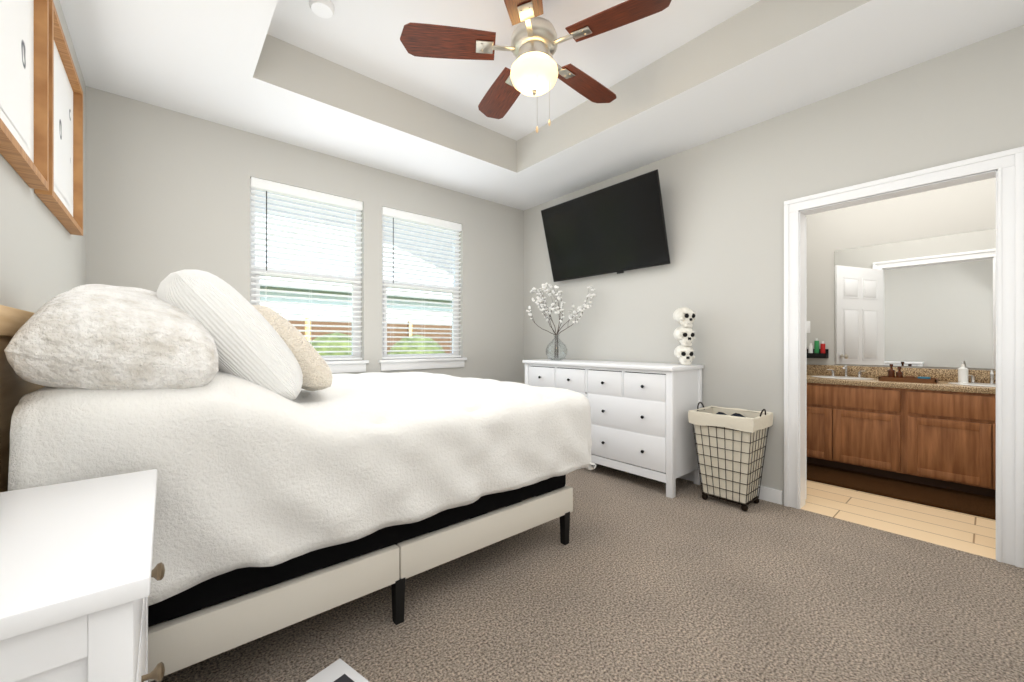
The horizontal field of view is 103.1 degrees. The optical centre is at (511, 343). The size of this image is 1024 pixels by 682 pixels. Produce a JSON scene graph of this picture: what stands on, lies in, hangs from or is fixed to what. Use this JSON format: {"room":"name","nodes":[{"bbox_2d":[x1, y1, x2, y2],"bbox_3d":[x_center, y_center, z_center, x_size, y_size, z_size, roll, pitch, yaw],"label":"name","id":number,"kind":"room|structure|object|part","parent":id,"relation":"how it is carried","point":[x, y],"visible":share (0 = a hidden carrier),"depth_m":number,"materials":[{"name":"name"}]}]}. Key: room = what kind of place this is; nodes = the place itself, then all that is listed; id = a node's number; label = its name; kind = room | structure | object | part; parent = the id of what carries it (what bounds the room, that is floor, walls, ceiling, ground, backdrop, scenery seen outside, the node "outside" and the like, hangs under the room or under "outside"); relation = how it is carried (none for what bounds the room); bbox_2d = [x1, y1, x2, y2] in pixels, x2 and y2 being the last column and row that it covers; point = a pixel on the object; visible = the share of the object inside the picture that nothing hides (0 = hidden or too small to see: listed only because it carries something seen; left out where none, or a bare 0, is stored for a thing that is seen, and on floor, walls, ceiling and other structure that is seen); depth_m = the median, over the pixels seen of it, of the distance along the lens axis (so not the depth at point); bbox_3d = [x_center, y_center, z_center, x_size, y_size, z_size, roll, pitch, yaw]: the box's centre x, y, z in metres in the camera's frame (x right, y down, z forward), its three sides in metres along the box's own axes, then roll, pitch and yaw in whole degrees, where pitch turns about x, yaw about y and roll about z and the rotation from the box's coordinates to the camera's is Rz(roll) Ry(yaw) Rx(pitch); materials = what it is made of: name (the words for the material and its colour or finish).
{"room":"bedroom","nodes":[
{"label":"bedroom","id":0,"kind":"room"},
{"bbox_2d":[0,0,85,312],"bbox_3d":[-1.323,-0.470,0.876,0.120,3.200,4.270,0,0,-40],"label":"wall","id":1,"kind":"structure","parent":0,"point":[42,255],"depth_m":1.56,"materials":[{"name":"grey paint"}]},
{"bbox_2d":[0,0,48,190],"bbox_3d":[-1.499,-0.950,1.213,0.045,0.760,0.770,0,0,-40],"label":"picture","id":2,"kind":"object","parent":1,"relation":"attached to","point":[24,88],"visible":1,"depth_m":1.38,"materials":[{"name":"brown wood"}]},
{"bbox_2d":[34,0,82,235],"bbox_3d":[-2.037,-0.950,1.845,0.045,0.760,0.770,0,0,-40],"label":"picture","id":3,"kind":"object","parent":1,"relation":"attached to","point":[61,199],"visible":0.79,"depth_m":1.88,"materials":[{"name":"brown wood"}]},
{"bbox_2d":[86,86,523,383],"bbox_3d":[-1.299,-0.470,3.779,3.920,3.200,0.120,0,0,-40],"label":"wall","id":4,"kind":"structure","parent":0,"point":[167,192],"depth_m":3.04,"materials":[{"name":"grey paint"}]},
{"bbox_2d":[250,188,360,360],"bbox_3d":[-1.726,-0.565,3.455,0.870,1.430,0.050,0,0,-40],"label":"window","id":5,"kind":"structure","parent":4,"relation":"in","point":[356,355],"depth_m":3.52,"materials":[{"name":"white plastic"}]},
{"bbox_2d":[250,177,362,360],"bbox_3d":[-1.687,-0.566,3.410,0.854,1.424,0.076,0,0,-40],"label":"window blinds","id":6,"kind":"object","parent":5,"relation":"attached to","point":[266,186],"visible":0.77,"depth_m":3.40,"materials":[{"name":"white plastic"}]},
{"bbox_2d":[325,360,368,372],"bbox_3d":[-1.681,0.202,3.402,0.940,0.103,0.110,0,0,-40],"label":"window sill","id":7,"kind":"structure","parent":4,"relation":"attached to","point":[342,366],"depth_m":3.55,"materials":[{"name":"white wood"}]},
{"bbox_2d":[382,216,458,358],"bbox_3d":[-0.926,-0.565,4.136,0.890,1.430,0.050,0,0,-40],"label":"window","id":8,"kind":"structure","parent":4,"relation":"in","point":[385,354],"depth_m":4.15,"materials":[{"name":"white plastic"}]},
{"bbox_2d":[382,207,461,358],"bbox_3d":[-0.888,-0.566,4.090,0.874,1.424,0.076,0,0,-40],"label":"window blinds","id":9,"kind":"object","parent":8,"relation":"attached to","point":[394,214],"visible":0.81,"depth_m":4.06,"materials":[{"name":"white plastic"}]},
{"bbox_2d":[378,357,466,370],"bbox_3d":[-0.881,0.202,4.082,0.960,0.103,0.110,0,0,-40],"label":"window sill","id":10,"kind":"structure","parent":4,"relation":"attached to","point":[406,364],"depth_m":4.01,"materials":[{"name":"white"}]},
{"bbox_2d":[59,0,1023,210],"bbox_3d":[0.085,-1.840,2.153,3.680,0.460,4.150,0,0,-40],"label":"ceiling","id":11,"kind":"structure","parent":0,"point":[355,81],"depth_m":2.60,"materials":[{"name":"paint"}]},
{"bbox_2d":[309,0,334,17],"bbox_3d":[-1.071,-1.892,2.292,0.130,0.036,0.130,0,0,-40],"label":"smoke detector","id":12,"kind":"object","parent":11,"relation":"attached to","point":[323,8],"visible":0.98,"depth_m":2.28,"materials":[{"name":"white plastic"}]},
{"bbox_2d":[400,0,671,132],"bbox_3d":[0.153,-1.494,2.215,1.295,0.831,1.333,0,0,-40],"label":"fan","id":13,"kind":"object","parent":11,"relation":"hanging from","point":[536,69],"visible":1,"depth_m":2.10,"materials":[{"name":"brown wood"}]},
{"bbox_2d":[148,463,1023,681],"bbox_3d":[0.039,1.190,2.114,3.800,0.120,4.390,0,0,-40],"label":"floor","id":14,"kind":"structure","parent":0,"point":[637,578],"depth_m":1.72,"materials":[{"name":"beige carpet"}]},
{"bbox_2d":[0,469,164,681],"bbox_3d":[-0.852,0.730,0.716,0.367,0.800,0.655,0,0,-40],"label":"nightstand","id":15,"kind":"object","parent":14,"relation":"on","point":[77,572],"visible":1,"depth_m":0.59,"materials":[{"name":"white wood"}]},
{"bbox_2d":[0,269,595,681],"bbox_3d":[-1.057,0.430,2.443,2.293,1.400,2.157,0,0,-40],"label":"bed","id":16,"kind":"object","parent":14,"relation":"on","point":[269,446],"visible":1,"depth_m":1.33,"materials":[{"name":"beige fabric"}]},
{"bbox_3d":[-1.097,0.975,2.408,2.090,0.310,2.012,0,0,-40],"label":"frame","id":17,"kind":"part","parent":16,"relation":"part of","materials":[{"name":"beige fabric"}]},
{"bbox_2d":[7,358,595,642],"bbox_3d":[-1.026,0.406,2.470,2.210,0.664,2.157,0,0,-40],"label":"comforter","id":18,"kind":"object","parent":16,"relation":"on","point":[261,465],"depth_m":1.35,"materials":[{"name":"white fabric"}]},
{"bbox_2d":[306,659,368,681],"bbox_3d":[-0.580,1.099,1.160,0.272,0.061,0.360,0,0,36],"label":"box","id":19,"kind":"object","parent":14,"relation":"on","point":[339,670],"visible":1,"depth_m":1.31,"materials":[{"name":"white cardboard"}]},
{"bbox_2d":[522,359,703,497],"bbox_3d":[0.821,0.650,3.719,0.504,0.960,1.624,0,0,-40],"label":"dresser","id":20,"kind":"object","parent":14,"relation":"on","point":[641,425],"visible":0.6,"depth_m":3.21,"materials":[{"name":"white wood"}]},
{"bbox_2d":[526,283,595,359],"bbox_3d":[0.442,-0.213,4.136,0.488,0.766,0.856,0,0,-40],"label":"vase","id":21,"kind":"object","parent":20,"relation":"on","point":[551,308],"visible":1,"depth_m":4.13,"materials":[{"name":"clear glass"}]},
{"bbox_2d":[688,402,772,510],"bbox_3d":[1.561,0.785,2.911,0.372,0.689,0.442,0,0,-40],"label":"hamper","id":22,"kind":"object","parent":14,"relation":"on","point":[730,443],"visible":1,"depth_m":2.81,"materials":[{"name":"grey metal"}]},
{"bbox_2d":[524,25,1023,504],"bbox_3d":[1.716,-0.470,3.168,0.120,3.200,4.720,0,0,-40],"label":"wall","id":23,"kind":"structure","parent":0,"point":[721,274],"depth_m":2.99,"materials":[{"name":"grey paint"}]},
{"bbox_2d":[541,169,669,281],"bbox_3d":[0.843,-1.031,3.882,0.278,0.758,1.340,0,0,-40],"label":"tv","id":24,"kind":"object","parent":23,"relation":"attached to","point":[619,228],"visible":1,"depth_m":3.75,"materials":[{"name":"black plastic"}]},
{"bbox_2d":[678,471,781,504],"bbox_3d":[1.028,1.083,3.873,0.014,0.095,2.675,0,0,-40],"label":"baseboard","id":25,"kind":"structure","parent":23,"relation":"attached to","point":[770,494],"depth_m":2.91,"materials":[{"name":"white"}]},
{"bbox_2d":[805,217,806,498],"bbox_3d":[2.251,0.103,3.258,0.811,1.985,0.372,0,0,-40],"label":"door","id":26,"kind":"structure","parent":23,"relation":"in","point":[805,357],"depth_m":2.86,"materials":[{"name":"white wood"}]},
{"bbox_2d":[784,146,1023,567],"bbox_3d":[2.293,0.070,2.490,0.162,2.121,1.042,0,0,-40],"label":"door frame","id":27,"kind":"structure","parent":23,"relation":"attached to","point":[1005,168],"depth_m":2.12,"materials":[{"name":"white wood"}]},
{"bbox_2d":[801,480,995,559],"bbox_3d":[3.078,1.190,2.895,1.840,0.120,2.540,0,0,-40],"label":"floor","id":28,"kind":"structure","parent":0,"point":[968,533],"depth_m":2.63,"materials":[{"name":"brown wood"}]},
{"bbox_2d":[807,463,995,519],"bbox_3d":[2.976,1.116,3.111,0.485,0.028,1.600,0,0,-40],"label":"toe kick","id":29,"kind":"object","parent":28,"relation":"on","point":[963,502],"visible":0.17,"depth_m":3.05,"materials":[{"name":"brown wood"}]},
{"bbox_2d":[807,381,995,497],"bbox_3d":[3.310,0.742,3.394,0.590,0.774,1.800,0,0,-40],"label":"bathroom vanity","id":30,"kind":"object","parent":28,"relation":"on","point":[931,427],"depth_m":3.21,"materials":[{"name":"brown wood"}]},
{"bbox_2d":[807,373,995,392],"bbox_3d":[3.309,0.335,3.394,0.591,0.040,1.800,0,0,-40],"label":"countertop","id":31,"kind":"structure","parent":30,"relation":"on","point":[907,381],"depth_m":3.31,"materials":[{"name":"beige stone"}]},
{"bbox_2d":[943,365,995,384],"bbox_3d":[3.627,0.242,3.074,0.350,0.154,0.460,0,0,-40],"label":"sink","id":32,"kind":"object","parent":31,"relation":"in","point":[962,375],"depth_m":3.27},
{"bbox_2d":[805,177,995,370],"bbox_3d":[3.732,-0.470,3.452,0.120,3.200,2.540,0,0,-40],"label":"wall","id":33,"kind":"structure","parent":0,"point":[961,208],"depth_m":3.77,"materials":[{"name":"grey paint"}]},
{"bbox_2d":[807,321,809,332],"bbox_3d":[3.020,-0.170,4.185,0.012,0.120,0.080,0,0,-40],"label":"light switch","id":34,"kind":"object","parent":33,"relation":"attached to","point":[808,326],"visible":0.42,"depth_m":4.17,"materials":[{"name":"white plastic"}]},
{"bbox_2d":[807,338,828,357],"bbox_3d":[3.038,0.046,4.096,0.100,0.198,0.220,0,0,-40],"label":"shelf","id":35,"kind":"object","parent":33,"relation":"attached to","point":[817,352],"visible":0.73,"depth_m":4.06,"materials":[{"name":"black"}]},
{"bbox_2d":[807,365,942,380],"bbox_3d":[3.527,0.265,3.579,0.020,0.100,1.800,0,0,-40],"label":"backsplash","id":36,"kind":"structure","parent":33,"relation":"attached to","point":[831,370],"depth_m":3.75,"materials":[{"name":"beige stone"}]},
{"bbox_2d":[835,229,995,368],"bbox_3d":[3.641,-0.355,3.460,0.006,1.110,1.430,0,0,-40],"label":"mirror","id":37,"kind":"object","parent":33,"relation":"attached to","point":[928,302],"visible":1,"depth_m":3.55,"materials":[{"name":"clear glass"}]},
{"label":"outside","id":38,"kind":"structure","parent":0,"visible":0},
{"bbox_3d":[-14.006,1.530,19.234,47.000,0.200,39.870,0,0,-40],"label":"ground","id":39,"kind":"structure","parent":38,"visible":0},
{"bbox_2d":[255,213,452,323],"bbox_3d":[-12.190,-1.920,14.786,23.200,6.700,10.200,0,0,-40],"label":"house","id":40,"kind":"structure","parent":39,"relation":"on","point":[330,287],"depth_m":15.27,"materials":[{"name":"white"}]},
{"bbox_2d":[288,317,451,352],"bbox_3d":[-4.871,0.430,8.500,47.000,2.000,0.140,0,0,-40],"label":"fence","id":41,"kind":"object","parent":39,"relation":"on","point":[388,329],"depth_m":10.15,"materials":[{"name":"brown wood"}]},
{"bbox_2d":[310,332,444,355],"bbox_3d":[-4.294,0.680,7.591,26.400,2.481,1.592,0,0,-40],"label":"hedge","id":42,"kind":"object","parent":39,"relation":"on","point":[350,338],"depth_m":8.14,"materials":[{"name":"green plant"}]}
]}

